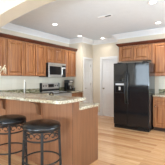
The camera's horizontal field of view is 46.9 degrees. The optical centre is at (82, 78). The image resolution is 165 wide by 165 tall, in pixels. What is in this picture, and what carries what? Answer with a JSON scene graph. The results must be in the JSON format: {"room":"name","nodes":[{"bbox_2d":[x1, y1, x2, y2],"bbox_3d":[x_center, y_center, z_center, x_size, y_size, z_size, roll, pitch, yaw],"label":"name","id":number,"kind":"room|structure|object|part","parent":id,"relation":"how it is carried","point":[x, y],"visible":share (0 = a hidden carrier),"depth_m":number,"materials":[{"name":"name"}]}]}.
{"room":"kitchen","nodes":[
{"label":"kitchen","id":0,"kind":"room"},
{"bbox_2d":[0,28,68,92],"bbox_3d":[-2.822,-0.043,3.776,0.120,2.745,7.870,0,0,35],"label":"wall","id":1,"kind":"structure","parent":0,"point":[2,30],"depth_m":5.54,"materials":[{"name":"beige paint"}]},
{"bbox_2d":[0,37,5,75],"bbox_3d":[-2.070,-0.525,4.436,0.336,0.890,0.437,0,0,35],"label":"upper cabinet","id":2,"kind":"object","parent":1,"relation":"attached to","point":[2,40],"visible":0.97,"depth_m":4.45,"materials":[{"name":"brown wood"}]},
{"bbox_2d":[6,38,23,75],"bbox_3d":[-1.791,-0.525,4.826,0.336,0.890,0.518,0,0,35],"label":"upper cabinet","id":3,"kind":"object","parent":1,"relation":"attached to","point":[14,49],"visible":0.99,"depth_m":4.70,"materials":[{"name":"brown wood"}]},
{"bbox_2d":[0,87,63,92],"bbox_3d":[-1.421,0.347,5.625,0.012,0.122,3.229,0,0,35],"label":"trim","id":4,"kind":"structure","parent":1,"relation":"attached to","point":[37,90],"depth_m":5.41,"materials":[{"name":"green stone"}]},
{"bbox_2d":[0,76,68,89],"bbox_3d":[-1.423,0.103,5.627,0.008,0.364,3.229,0,0,35],"label":"backsplash","id":5,"kind":"structure","parent":1,"relation":"attached to","point":[6,82],"depth_m":5.39,"materials":[{"name":"beige tile"}]},
{"bbox_2d":[24,42,45,75],"bbox_3d":[-1.417,-0.525,5.352,0.336,0.890,0.769,0,0,35],"label":"upper cabinet","id":6,"kind":"object","parent":1,"relation":"attached to","point":[34,54],"visible":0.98,"depth_m":5.21,"materials":[{"name":"brown wood"}]},
{"bbox_3d":[-1.406,-0.525,5.099,0.026,0.866,0.320,0,0,35],"label":"door","id":7,"kind":"part","parent":6,"relation":"part of","materials":[{"name":"brown wood"}]},
{"bbox_3d":[-1.194,-0.525,5.397,0.026,0.866,0.370,0,0,35],"label":"door","id":8,"kind":"part","parent":6,"relation":"part of","materials":[{"name":"brown wood"}]},
{"bbox_2d":[46,46,62,63],"bbox_3d":[-0.969,-0.728,5.979,0.336,0.485,0.768,0,0,35],"label":"upper cabinet","id":9,"kind":"object","parent":1,"relation":"attached to","point":[53,55],"visible":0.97,"depth_m":5.84,"materials":[{"name":"brown wood"}]},
{"bbox_3d":[-0.959,-0.729,5.726,0.026,0.458,0.320,0,0,35],"label":"door","id":10,"kind":"part","parent":9,"relation":"part of","materials":[{"name":"brown wood"}]},
{"bbox_2d":[39,63,65,76],"bbox_3d":[-0.911,-0.269,5.938,0.461,0.427,0.760,0,0,35],"label":"microwave","id":11,"kind":"object","parent":9,"relation":"attached to","point":[52,69],"visible":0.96,"depth_m":5.74,"materials":[{"name":"silver metal"}]},
{"bbox_3d":[-0.821,-0.238,5.763,0.030,0.357,0.570,0,0,35],"label":"door","id":12,"kind":"part","parent":11,"relation":"part of","materials":[{"name":"metal"}]},
{"bbox_3d":[-0.602,-0.238,6.070,0.030,0.357,0.176,0,0,35],"label":"control panel","id":13,"kind":"part","parent":11,"relation":"part of","materials":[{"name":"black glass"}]},
{"bbox_3d":[-0.744,-0.729,6.027,0.026,0.458,0.380,0,0,35],"label":"door","id":14,"kind":"part","parent":9,"relation":"part of","materials":[{"name":"brown wood"}]},
{"bbox_2d":[63,49,75,76],"bbox_3d":[-0.552,-0.525,6.563,0.336,0.890,0.663,0,0,35],"label":"upper cabinet","id":15,"kind":"object","parent":1,"relation":"attached to","point":[69,57],"visible":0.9,"depth_m":6.47,"materials":[{"name":"brown wood"}]},
{"bbox_2d":[0,33,77,51],"bbox_3d":[-1.118,-1.015,5.438,0.062,0.088,3.175,0,0,35],"label":"crown molding","id":16,"kind":"structure","parent":15,"relation":"attached to","point":[3,35],"depth_m":5.16,"materials":[{"name":"brown wood"}]},
{"bbox_3d":[-0.520,-0.525,6.341,0.026,0.866,0.290,0,0,35],"label":"door","id":17,"kind":"part","parent":15,"relation":"part of","materials":[{"name":"brown wood"}]},
{"bbox_3d":[-0.338,-0.525,6.597,0.026,0.866,0.300,0,0,35],"label":"door","id":18,"kind":"part","parent":15,"relation":"part of","materials":[{"name":"brown wood"}]},
{"bbox_2d":[69,43,78,90],"bbox_3d":[-0.311,-0.043,6.892,0.590,2.745,0.120,0,0,35],"label":"wall","id":19,"kind":"structure","parent":0,"point":[75,83],"depth_m":6.75,"materials":[{"name":"beige paint"}]},
{"bbox_2d":[0,115,164,164],"bbox_3d":[0.685,1.380,1.692,8.350,0.100,8.850,0,0,35],"label":"floor","id":20,"kind":"structure","parent":0,"point":[116,146],"depth_m":3.69,"materials":[{"name":"brown wood"}]},
{"bbox_2d":[0,114,27,164],"bbox_3d":[-1.032,0.928,2.687,0.464,0.803,0.464,0,0,20],"label":"bar stool","id":21,"kind":"object","parent":20,"relation":"on","point":[11,120],"visible":0.84,"depth_m":2.52,"materials":[{"name":"metal"}]},
{"bbox_3d":[-0.952,0.966,2.478,0.033,0.717,0.061,0,0,-21],"label":"leg","id":22,"kind":"part","parent":21,"relation":"part of","materials":[{"name":"metal"}]},
{"bbox_3d":[-1.032,0.565,2.687,0.464,0.075,0.464,0,0,-21],"label":"seat","id":23,"kind":"part","parent":21,"relation":"part of","materials":[{"name":"black leather"}]},
{"bbox_3d":[-0.823,0.966,2.767,0.061,0.717,0.033,0,0,-21],"label":"leg","id":24,"kind":"part","parent":21,"relation":"part of","materials":[{"name":"metal"}]},
{"bbox_2d":[0,0,78,164],"bbox_3d":[0.816,-0.043,1.859,8.030,2.745,0.374,0,0,35],"label":"wall","id":25,"kind":"structure","parent":20,"relation":"on","point":[67,114],"depth_m":2.95,"materials":[{"name":"brown wood"}]},
{"bbox_3d":[-1.283,1.285,3.409,2.808,0.090,0.018,0,0,35],"label":"trim","id":26,"kind":"part","parent":25,"relation":"part of","materials":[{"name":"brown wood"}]},
{"bbox_2d":[0,92,85,103],"bbox_3d":[-1.294,0.280,3.290,2.928,0.039,0.575,0,0,35],"label":"countertop","id":27,"kind":"structure","parent":25,"relation":"on","point":[50,99],"depth_m":2.67,"materials":[{"name":"stone"}]},
{"bbox_2d":[22,119,61,164],"bbox_3d":[-0.501,0.928,2.349,0.465,0.803,0.465,0,0,-42],"label":"bar stool","id":28,"kind":"object","parent":20,"relation":"on","point":[39,126],"visible":1,"depth_m":2.22,"materials":[{"name":"black metal"}]},
{"bbox_3d":[-0.720,0.966,2.303,0.061,0.717,0.033,0,0,-12],"label":"leg","id":29,"kind":"part","parent":28,"relation":"part of","materials":[{"name":"metal"}]},
{"bbox_3d":[-0.501,0.565,2.349,0.464,0.075,0.464,0,0,-12],"label":"seat","id":30,"kind":"part","parent":28,"relation":"part of","materials":[{"name":"black leather"}]},
{"bbox_3d":[-0.454,0.966,2.131,0.033,0.717,0.061,0,0,-12],"label":"leg","id":31,"kind":"part","parent":28,"relation":"part of","materials":[{"name":"metal"}]},
{"bbox_3d":[-0.282,0.966,2.396,0.061,0.717,0.033,0,0,-12],"label":"leg","id":32,"kind":"part","parent":28,"relation":"part of","materials":[{"name":"metal"}]},
{"bbox_2d":[40,83,71,95],"bbox_3d":[-0.796,0.718,5.874,0.691,1.185,0.768,0,0,35],"label":"range","id":33,"kind":"object","parent":20,"relation":"on","point":[44,87],"visible":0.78,"depth_m":5.89,"materials":[{"name":"metal"}]},
{"bbox_3d":[-1.039,0.277,6.047,0.095,0.294,0.756,0,0,35],"label":"control panel","id":34,"kind":"part","parent":33,"relation":"part of","materials":[{"name":"metal"}]},
{"bbox_2d":[42,91,69,93],"bbox_3d":[-0.778,0.413,5.862,0.525,0.022,0.758,0,0,35],"label":"cooktop","id":35,"kind":"object","parent":33,"relation":"in","point":[55,92],"depth_m":5.78,"materials":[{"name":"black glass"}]},
{"bbox_2d":[54,92,71,95],"bbox_3d":[-0.794,0.868,5.873,0.686,0.885,0.760,0,0,35],"label":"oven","id":36,"kind":"object","parent":33,"relation":"in","point":[55,93],"depth_m":5.70,"materials":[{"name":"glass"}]},
{"bbox_2d":[72,92,82,101],"bbox_3d":[-0.414,0.890,6.480,0.641,0.880,0.648,0,0,35],"label":"base cabinet","id":37,"kind":"object","parent":20,"relation":"on","point":[79,94],"visible":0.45,"depth_m":6.37,"materials":[{"name":"brown wood"}]},
{"bbox_3d":[-0.183,0.542,6.315,0.026,0.145,0.610,0,0,35],"label":"drawer","id":38,"kind":"part","parent":37,"relation":"part of","materials":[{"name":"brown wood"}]},
{"bbox_3d":[-0.417,0.430,6.486,0.622,0.039,0.660,0,0,35],"label":"countertop","id":39,"kind":"structure","parent":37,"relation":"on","visible":0},
{"bbox_2d":[64,80,73,90],"bbox_3d":[-0.447,0.220,6.491,0.273,0.380,0.230,0,0,35],"label":"coffee maker","id":40,"kind":"object","parent":39,"relation":"on","point":[67,83],"visible":0.99,"depth_m":6.43,"materials":[{"name":"black plastic"}]},
{"bbox_3d":[-0.517,0.252,6.542,0.100,0.244,0.230,0,0,35],"label":"water tank","id":41,"kind":"part","parent":40,"relation":"part of","materials":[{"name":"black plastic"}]},
{"bbox_2d":[79,106,97,164],"bbox_3d":[-0.784,0.890,3.585,2.199,0.879,0.575,0,0,35],"label":"base cabinet","id":42,"kind":"object","parent":20,"relation":"on","point":[88,118],"visible":0.11,"depth_m":2.92,"materials":[{"name":"brown wood"}]},
{"bbox_2d":[28,93,98,109],"bbox_3d":[-0.680,0.429,4.237,2.804,0.039,1.755,0,0,35],"label":"countertop","id":43,"kind":"structure","parent":42,"relation":"on","point":[82,105],"depth_m":3.06,"materials":[{"name":"stone"}]},
{"bbox_2d":[114,61,154,131],"bbox_3d":[1.387,0.440,5.165,0.970,1.780,0.608,0,0,35],"label":"refrigerator","id":44,"kind":"object","parent":20,"relation":"on","point":[134,83],"visible":0.99,"depth_m":4.94,"materials":[{"name":"black metal"}]},
{"bbox_3d":[1.039,0.400,5.177,0.389,1.660,0.075,0,0,35],"label":"freezer door","id":45,"kind":"part","parent":44,"relation":"part of","materials":[{"name":"black metal"}]},
{"bbox_3d":[1.130,0.230,5.024,0.028,0.863,0.079,0,0,35],"label":"handle","id":46,"kind":"part","parent":44,"relation":"part of","materials":[{"name":"black plastic"}]},
{"bbox_3d":[1.187,0.230,4.983,0.028,0.863,0.079,0,0,35],"label":"handle","id":47,"kind":"part","parent":44,"relation":"part of","materials":[{"name":"black plastic"}]},
{"bbox_3d":[1.437,0.400,4.893,0.573,1.660,0.075,0,0,35],"label":"door","id":48,"kind":"part","parent":44,"relation":"part of","materials":[{"name":"black metal"}]},
{"bbox_2d":[153,97,164,131],"bbox_3d":[2.231,0.890,4.949,0.613,0.880,0.651,0,0,35],"label":"base cabinet","id":49,"kind":"object","parent":20,"relation":"on","point":[158,102],"visible":0.99,"depth_m":4.80,"materials":[{"name":"brown wood"}]},
{"bbox_2d":[153,93,164,96],"bbox_3d":[2.904,0.429,4.476,2.270,0.039,0.632,0,0,35],"label":"countertop","id":50,"kind":"structure","parent":49,"relation":"on","point":[159,94],"depth_m":4.82,"materials":[{"name":"stone"}]},
{"bbox_3d":[2.063,0.542,4.714,0.555,0.145,0.026,0,0,35],"label":"drawer","id":51,"kind":"part","parent":49,"relation":"part of","materials":[{"name":"brown wood"}]},
{"bbox_3d":[2.063,0.920,4.714,0.555,0.560,0.026,0,0,35],"label":"door","id":52,"kind":"part","parent":49,"relation":"part of","materials":[{"name":"brown wood"}]},
{"bbox_2d":[79,42,92,92],"bbox_3d":[0.141,-0.043,6.913,0.120,2.745,0.680,0,0,35],"label":"wall","id":53,"kind":"structure","parent":0,"point":[85,50],"depth_m":6.67,"materials":[{"name":"beige paint"}]},
{"bbox_2d":[85,60,90,102],"bbox_3d":[0.175,0.313,6.904,0.066,2.022,0.439,0,0,35],"label":"door","id":54,"kind":"structure","parent":53,"relation":"in","point":[87,62],"depth_m":6.96,"materials":[{"name":"white paint"}]},
{"bbox_2d":[83,57,92,102],"bbox_3d":[0.157,0.278,6.917,0.138,2.105,0.595,0,0,35],"label":"trim","id":55,"kind":"structure","parent":53,"relation":"attached to","point":[84,58],"depth_m":6.94,"materials":[{"name":"white paint"}]},
{"bbox_2d":[9,0,164,39],"bbox_3d":[0.685,-1.465,1.692,8.350,0.100,8.850,0,0,35],"label":"ceiling","id":56,"kind":"structure","parent":0,"point":[74,18],"depth_m":4.44,"materials":[{"name":"paint"}]},
{"bbox_2d":[93,42,116,111],"bbox_3d":[0.857,-0.043,6.894,1.310,2.745,0.120,0,0,35],"label":"wall","id":57,"kind":"structure","parent":0,"point":[108,49],"depth_m":7.01,"materials":[{"name":"beige paint"}]},
{"bbox_2d":[100,56,116,115],"bbox_3d":[1.026,0.268,6.760,0.850,2.125,0.138,0,0,35],"label":"trim","id":58,"kind":"structure","parent":57,"relation":"attached to","point":[110,57],"depth_m":6.91,"materials":[{"name":"white paint"}]},
{"bbox_2d":[102,59,116,116],"bbox_3d":[1.024,0.313,6.713,0.742,2.022,0.101,0,0,35],"label":"door","id":59,"kind":"structure","parent":57,"relation":"in","point":[107,65],"depth_m":6.80,"materials":[{"name":"white paint"}]},
{"bbox_2d":[117,33,164,93],"bbox_3d":[3.819,-0.043,4.536,6.250,2.745,0.500,0,0,35],"label":"wall","id":60,"kind":"structure","parent":0,"point":[157,36],"depth_m":5.64,"materials":[{"name":"beige paint"}]},
{"bbox_2d":[1,23,164,44],"bbox_3d":[2.038,-1.345,3.570,8.029,0.139,3.918,0,0,35],"label":"trim","id":61,"kind":"structure","parent":60,"relation":"attached to","point":[8,26],"depth_m":5.83,"materials":[{"name":"white paint"}]},
{"bbox_2d":[119,44,150,61],"bbox_3d":[1.577,-0.750,5.620,0.958,0.440,0.336,0,0,35],"label":"upper cabinet","id":62,"kind":"object","parent":60,"relation":"attached to","point":[135,53],"visible":0.98,"depth_m":5.46,"materials":[{"name":"brown wood"}]},
{"bbox_3d":[1.299,-0.751,5.628,0.420,0.413,0.026,0,0,35],"label":"door","id":63,"kind":"part","parent":62,"relation":"part of","materials":[{"name":"brown wood"}]},
{"bbox_2d":[116,38,164,46],"bbox_3d":[1.900,-1.015,5.354,1.924,0.088,0.392,0,0,35],"label":"crown molding","id":64,"kind":"structure","parent":62,"relation":"on","point":[163,39],"depth_m":5.32,"materials":[{"name":"brown wood"}]},
{"bbox_3d":[1.666,-0.751,5.366,0.440,0.413,0.026,0,0,35],"label":"door","id":65,"kind":"part","parent":62,"relation":"part of","materials":[{"name":"brown wood"}]},
{"bbox_2d":[151,42,164,75],"bbox_3d":[2.336,-0.525,5.079,0.893,0.890,0.336,0,0,35],"label":"upper cabinet","id":66,"kind":"object","parent":60,"relation":"attached to","point":[157,49],"visible":0.83,"depth_m":5.09,"materials":[{"name":"brown wood"}]},
{"bbox_2d":[159,76,164,88],"bbox_3d":[3.215,0.103,4.654,2.570,0.364,0.008,0,0,35],"label":"backsplash","id":67,"kind":"structure","parent":60,"relation":"attached to","point":[161,78],"depth_m":5.35,"materials":[{"name":"beige tile"}]}
]}

